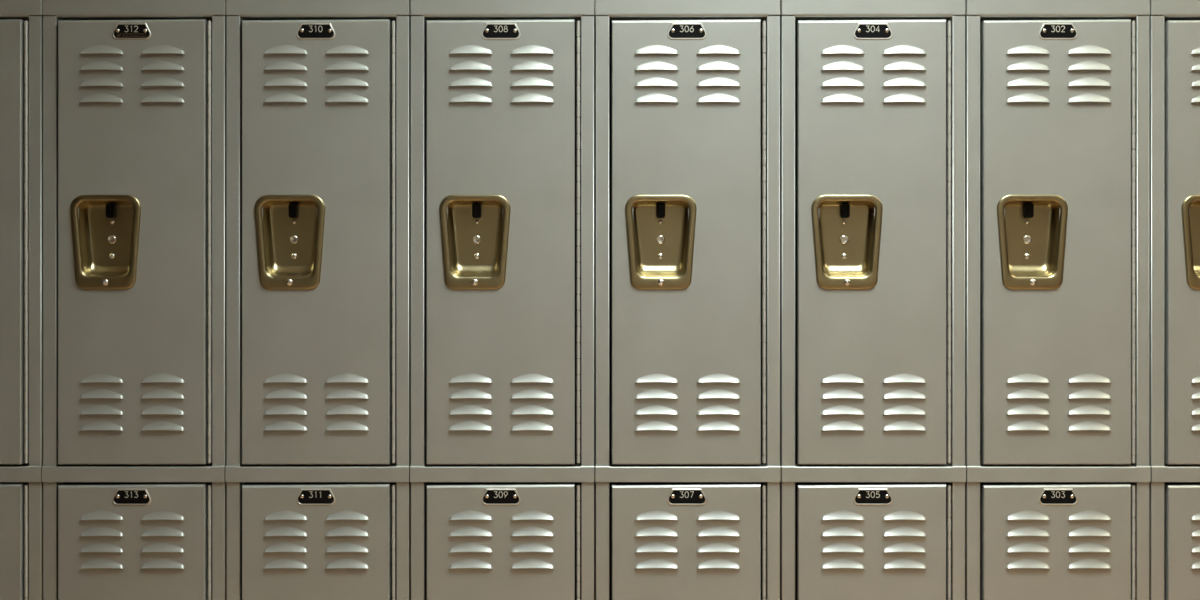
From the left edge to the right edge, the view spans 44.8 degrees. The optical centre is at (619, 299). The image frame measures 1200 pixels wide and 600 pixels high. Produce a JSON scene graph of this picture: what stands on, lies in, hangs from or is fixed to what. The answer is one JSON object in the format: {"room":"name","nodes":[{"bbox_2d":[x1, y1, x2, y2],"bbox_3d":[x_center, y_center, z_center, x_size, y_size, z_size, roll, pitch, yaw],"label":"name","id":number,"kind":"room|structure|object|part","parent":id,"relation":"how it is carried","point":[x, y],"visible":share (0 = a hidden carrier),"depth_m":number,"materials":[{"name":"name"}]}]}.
{"room":"school corridor","nodes":[
{"label":"school corridor","id":0,"kind":"room"},
{"bbox_3d":[-0.033,1.192,1.010,10.000,0.050,3.620,0,0,0],"label":"floor","id":1,"kind":"structure","parent":0,"visible":0},
{"bbox_2d":[0,0,43,599],"bbox_3d":[-1.104,0.330,2.584,0.301,1.673,0.392,0,0,0],"label":"locker","id":2,"kind":"object","parent":1,"relation":"on","point":[21,21],"visible":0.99,"depth_m":2.40,"materials":[{"name":"metal"}]},
{"bbox_3d":[-1.107,0.670,2.403,0.242,0.733,0.016,0,0,0],"label":"door","id":3,"kind":"part","parent":2,"relation":"part of","materials":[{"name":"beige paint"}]},
{"bbox_3d":[-1.107,-0.096,2.403,0.242,0.733,0.016,0,0,0],"label":"door","id":4,"kind":"part","parent":2,"relation":"part of","materials":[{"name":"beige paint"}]},
{"bbox_3d":[-1.104,0.287,2.415,0.301,0.026,0.038,0,0,0],"label":"cross rail","id":5,"kind":"part","parent":2,"relation":"part of","materials":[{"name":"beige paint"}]},
{"bbox_3d":[-0.965,0.298,2.415,0.021,1.533,0.030,0,0,0],"label":"post","id":6,"kind":"part","parent":2,"relation":"part of","materials":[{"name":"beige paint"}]},
{"bbox_2d":[42,0,226,599],"bbox_3d":[-0.802,0.330,2.584,0.301,1.673,0.392,0,0,0],"label":"locker","id":7,"kind":"object","parent":1,"relation":"on","point":[134,91],"visible":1,"depth_m":2.40,"materials":[{"name":"metal"}]},
{"bbox_3d":[-0.941,0.298,2.415,0.022,1.533,0.030,0,0,0],"label":"post","id":8,"kind":"part","parent":7,"relation":"part of","materials":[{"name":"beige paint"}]},
{"bbox_3d":[-0.846,-0.095,2.408,0.116,0.156,0.034,0,0,0],"label":"recessed handle","id":9,"kind":"part","parent":7,"relation":"part of","materials":[{"name":"gold metal"}]},
{"bbox_3d":[-0.804,0.324,2.394,0.064,0.027,0.002,0,0,0],"label":"number plate","id":10,"kind":"part","parent":7,"relation":"part of","materials":[{"name":"black metal"}]},
{"bbox_3d":[-0.804,-0.442,2.394,0.064,0.027,0.002,0,0,0],"label":"number plate","id":11,"kind":"part","parent":7,"relation":"part of","materials":[{"name":"black metal"}]},
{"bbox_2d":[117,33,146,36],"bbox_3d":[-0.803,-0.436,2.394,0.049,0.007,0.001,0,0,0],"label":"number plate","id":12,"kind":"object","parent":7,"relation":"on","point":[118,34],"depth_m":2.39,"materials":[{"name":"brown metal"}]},
{"bbox_3d":[-0.805,0.670,2.403,0.242,0.733,0.016,0,0,0],"label":"door","id":13,"kind":"part","parent":7,"relation":"part of","materials":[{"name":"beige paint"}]},
{"bbox_3d":[-0.805,-0.096,2.403,0.242,0.733,0.016,0,0,0],"label":"door","id":14,"kind":"part","parent":7,"relation":"part of","materials":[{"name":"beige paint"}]},
{"bbox_3d":[-0.802,0.287,2.415,0.301,0.026,0.038,0,0,0],"label":"cross rail","id":15,"kind":"part","parent":7,"relation":"part of","materials":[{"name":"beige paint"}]},
{"bbox_3d":[-0.662,0.298,2.415,0.021,1.533,0.030,0,0,0],"label":"post","id":16,"kind":"part","parent":7,"relation":"part of","materials":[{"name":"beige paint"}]},
{"bbox_2d":[225,0,410,599],"bbox_3d":[-0.499,0.330,2.584,0.302,1.673,0.392,0,0,0],"label":"locker","id":17,"kind":"object","parent":1,"relation":"on","point":[317,469],"visible":1,"depth_m":2.40,"materials":[{"name":"metal"}]},
{"bbox_3d":[-0.638,0.298,2.415,0.022,1.533,0.030,0,0,0],"label":"post","id":18,"kind":"part","parent":17,"relation":"part of","materials":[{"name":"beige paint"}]},
{"bbox_3d":[-0.543,-0.095,2.408,0.117,0.156,0.034,0,0,0],"label":"recessed handle","id":19,"kind":"part","parent":17,"relation":"part of","materials":[{"name":"gold metal"}]},
{"bbox_3d":[-0.500,0.324,2.394,0.064,0.027,0.002,0,0,0],"label":"number plate","id":20,"kind":"part","parent":17,"relation":"part of","materials":[{"name":"black metal"}]},
{"bbox_3d":[-0.500,-0.442,2.394,0.064,0.027,0.002,0,0,0],"label":"number plate","id":21,"kind":"part","parent":17,"relation":"part of","materials":[{"name":"black metal"}]},
{"bbox_3d":[-0.501,0.670,2.403,0.243,0.733,0.016,0,0,0],"label":"door","id":22,"kind":"part","parent":17,"relation":"part of","materials":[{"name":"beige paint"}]},
{"bbox_3d":[-0.501,-0.096,2.403,0.243,0.733,0.016,0,0,0],"label":"door","id":23,"kind":"part","parent":17,"relation":"part of","materials":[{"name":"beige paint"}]},
{"bbox_3d":[-0.499,0.287,2.415,0.302,0.026,0.038,0,0,0],"label":"cross rail","id":24,"kind":"part","parent":17,"relation":"part of","materials":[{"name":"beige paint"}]},
{"bbox_3d":[-0.358,0.298,2.415,0.021,1.533,0.030,0,0,0],"label":"post","id":25,"kind":"part","parent":17,"relation":"part of","materials":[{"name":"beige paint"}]},
{"bbox_2d":[410,0,595,599],"bbox_3d":[-0.194,0.330,2.584,0.304,1.673,0.392,0,0,0],"label":"locker","id":26,"kind":"object","parent":1,"relation":"on","point":[503,92],"visible":1,"depth_m":2.40,"materials":[{"name":"metal"}]},
{"bbox_3d":[-0.334,0.298,2.415,0.022,1.533,0.030,0,0,0],"label":"post","id":27,"kind":"part","parent":26,"relation":"part of","materials":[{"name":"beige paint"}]},
{"bbox_3d":[-0.239,-0.095,2.408,0.118,0.156,0.034,0,0,0],"label":"recessed handle","id":28,"kind":"part","parent":26,"relation":"part of","materials":[{"name":"gold metal"}]},
{"bbox_3d":[-0.197,-0.096,2.403,0.244,0.733,0.016,0,0,0],"label":"door","id":29,"kind":"part","parent":26,"relation":"part of","materials":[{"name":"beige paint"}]},
{"bbox_3d":[-0.196,0.324,2.394,0.065,0.027,0.002,0,0,0],"label":"number plate","id":30,"kind":"part","parent":26,"relation":"part of","materials":[{"name":"black metal"}]},
{"bbox_3d":[-0.196,-0.442,2.394,0.065,0.027,0.002,0,0,0],"label":"number plate","id":31,"kind":"part","parent":26,"relation":"part of","materials":[{"name":"black metal"}]},
{"bbox_3d":[-0.197,0.670,2.403,0.244,0.733,0.016,0,0,0],"label":"door","id":32,"kind":"part","parent":26,"relation":"part of","materials":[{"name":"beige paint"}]},
{"bbox_3d":[-0.194,0.287,2.415,0.304,0.026,0.038,0,0,0],"label":"cross rail","id":33,"kind":"part","parent":26,"relation":"part of","materials":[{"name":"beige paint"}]},
{"bbox_3d":[-0.053,0.298,2.415,0.021,1.533,0.030,0,0,0],"label":"post","id":34,"kind":"part","parent":26,"relation":"part of","materials":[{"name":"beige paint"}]},
{"bbox_2d":[595,0,780,599],"bbox_3d":[0.112,0.330,2.584,0.305,1.673,0.392,0,0,0],"label":"locker","id":35,"kind":"object","parent":1,"relation":"on","point":[688,468],"visible":1,"depth_m":2.40,"materials":[{"name":"metal"}]},
{"bbox_3d":[-0.029,0.298,2.415,0.022,1.533,0.030,0,0,0],"label":"post","id":36,"kind":"part","parent":35,"relation":"part of","materials":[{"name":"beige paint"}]},
{"bbox_3d":[0.067,-0.095,2.408,0.118,0.156,0.034,0,0,0],"label":"recessed handle","id":37,"kind":"part","parent":35,"relation":"part of","materials":[{"name":"gold metal"}]},
{"bbox_3d":[0.109,0.670,2.403,0.245,0.733,0.016,0,0,0],"label":"door","id":38,"kind":"part","parent":35,"relation":"part of","materials":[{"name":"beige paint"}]},
{"bbox_3d":[0.109,-0.096,2.403,0.245,0.733,0.016,0,0,0],"label":"door","id":39,"kind":"part","parent":35,"relation":"part of","materials":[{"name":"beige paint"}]},
{"bbox_3d":[0.110,0.324,2.394,0.065,0.027,0.002,0,0,0],"label":"number plate","id":40,"kind":"part","parent":35,"relation":"part of","materials":[{"name":"black metal"}]},
{"bbox_3d":[0.110,-0.442,2.394,0.065,0.027,0.002,0,0,0],"label":"number plate","id":41,"kind":"part","parent":35,"relation":"part of","materials":[{"name":"black metal"}]},
{"bbox_3d":[0.112,0.287,2.415,0.305,0.026,0.038,0,0,0],"label":"cross rail","id":42,"kind":"part","parent":35,"relation":"part of","materials":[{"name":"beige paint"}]},
{"bbox_3d":[0.253,0.298,2.415,0.021,1.533,0.030,0,0,0],"label":"post","id":43,"kind":"part","parent":35,"relation":"part of","materials":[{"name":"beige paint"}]},
{"bbox_2d":[780,0,965,599],"bbox_3d":[0.418,0.330,2.584,0.304,1.673,0.392,0,0,0],"label":"locker","id":44,"kind":"object","parent":1,"relation":"on","point":[872,92],"visible":1,"depth_m":2.40,"materials":[{"name":"metal"}]},
{"bbox_3d":[0.278,0.298,2.415,0.022,1.533,0.030,0,0,0],"label":"post","id":45,"kind":"part","parent":44,"relation":"part of","materials":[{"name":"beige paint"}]},
{"bbox_3d":[0.373,-0.095,2.408,0.118,0.156,0.034,0,0,0],"label":"recessed handle","id":46,"kind":"part","parent":44,"relation":"part of","materials":[{"name":"gold metal"}]},
{"bbox_3d":[0.415,0.670,2.403,0.244,0.733,0.016,0,0,0],"label":"door","id":47,"kind":"part","parent":44,"relation":"part of","materials":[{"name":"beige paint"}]},
{"bbox_3d":[0.415,-0.096,2.403,0.244,0.733,0.016,0,0,0],"label":"door","id":48,"kind":"part","parent":44,"relation":"part of","materials":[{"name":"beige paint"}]},
{"bbox_3d":[0.416,0.324,2.394,0.065,0.027,0.002,0,0,0],"label":"number plate","id":49,"kind":"part","parent":44,"relation":"part of","materials":[{"name":"black metal"}]},
{"bbox_3d":[0.416,-0.442,2.394,0.065,0.027,0.002,0,0,0],"label":"number plate","id":50,"kind":"part","parent":44,"relation":"part of","materials":[{"name":"black metal"}]},
{"bbox_3d":[0.418,0.287,2.415,0.304,0.026,0.038,0,0,0],"label":"cross rail","id":51,"kind":"part","parent":44,"relation":"part of","materials":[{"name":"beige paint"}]},
{"bbox_3d":[0.559,0.298,2.415,0.021,1.533,0.030,0,0,0],"label":"post","id":52,"kind":"part","parent":44,"relation":"part of","materials":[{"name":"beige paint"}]},
{"bbox_2d":[964,0,1150,599],"bbox_3d":[0.723,0.330,2.584,0.302,1.673,0.392,0,0,0],"label":"locker","id":53,"kind":"object","parent":1,"relation":"on","point":[1058,470],"visible":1,"depth_m":2.40,"materials":[{"name":"metal"}]},
{"bbox_3d":[0.583,0.298,2.415,0.022,1.533,0.030,0,0,0],"label":"post","id":54,"kind":"part","parent":53,"relation":"part of","materials":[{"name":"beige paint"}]},
{"bbox_3d":[0.678,-0.095,2.408,0.117,0.156,0.034,0,0,0],"label":"recessed handle","id":55,"kind":"part","parent":53,"relation":"part of","materials":[{"name":"gold metal"}]},
{"bbox_3d":[0.720,0.670,2.403,0.243,0.733,0.016,0,0,0],"label":"door","id":56,"kind":"part","parent":53,"relation":"part of","materials":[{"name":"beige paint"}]},
{"bbox_3d":[0.720,-0.096,2.403,0.243,0.733,0.016,0,0,0],"label":"door","id":57,"kind":"part","parent":53,"relation":"part of","materials":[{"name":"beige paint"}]},
{"bbox_3d":[0.723,0.287,2.415,0.302,0.026,0.038,0,0,0],"label":"cross rail","id":58,"kind":"part","parent":53,"relation":"part of","materials":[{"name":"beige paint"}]},
{"bbox_3d":[0.721,0.324,2.394,0.064,0.027,0.002,0,0,0],"label":"number plate","id":59,"kind":"part","parent":53,"relation":"part of","materials":[{"name":"black metal"}]},
{"bbox_3d":[0.721,-0.442,2.394,0.064,0.027,0.002,0,0,0],"label":"number plate","id":60,"kind":"part","parent":53,"relation":"part of","materials":[{"name":"black metal"}]},
{"bbox_3d":[0.863,0.298,2.415,0.021,1.533,0.030,0,0,0],"label":"post","id":61,"kind":"part","parent":53,"relation":"part of","materials":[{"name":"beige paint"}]},
{"bbox_2d":[1148,0,1199,599],"bbox_3d":[1.027,0.330,2.584,0.302,1.673,0.392,0,0,0],"label":"locker","id":62,"kind":"object","parent":1,"relation":"on","point":[1174,25],"visible":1,"depth_m":2.40,"materials":[{"name":"metal"}]},
{"bbox_3d":[0.887,0.298,2.415,0.022,1.533,0.030,0,0,0],"label":"post","id":63,"kind":"part","parent":62,"relation":"part of","materials":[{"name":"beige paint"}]},
{"bbox_3d":[1.027,0.287,2.415,0.302,0.026,0.038,0,0,0],"label":"cross rail","id":64,"kind":"part","parent":62,"relation":"part of","materials":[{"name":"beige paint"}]},
{"bbox_3d":[1.024,0.670,2.403,0.243,0.733,0.016,0,0,0],"label":"door","id":65,"kind":"part","parent":62,"relation":"part of","materials":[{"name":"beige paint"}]},
{"bbox_3d":[1.024,-0.096,2.403,0.243,0.733,0.016,0,0,0],"label":"door","id":66,"kind":"part","parent":62,"relation":"part of","materials":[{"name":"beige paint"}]},
{"bbox_3d":[0.982,-0.095,2.408,0.117,0.156,0.034,0,0,0],"label":"recessed handle","id":67,"kind":"part","parent":62,"relation":"part of","materials":[{"name":"gold metal"}]}
]}

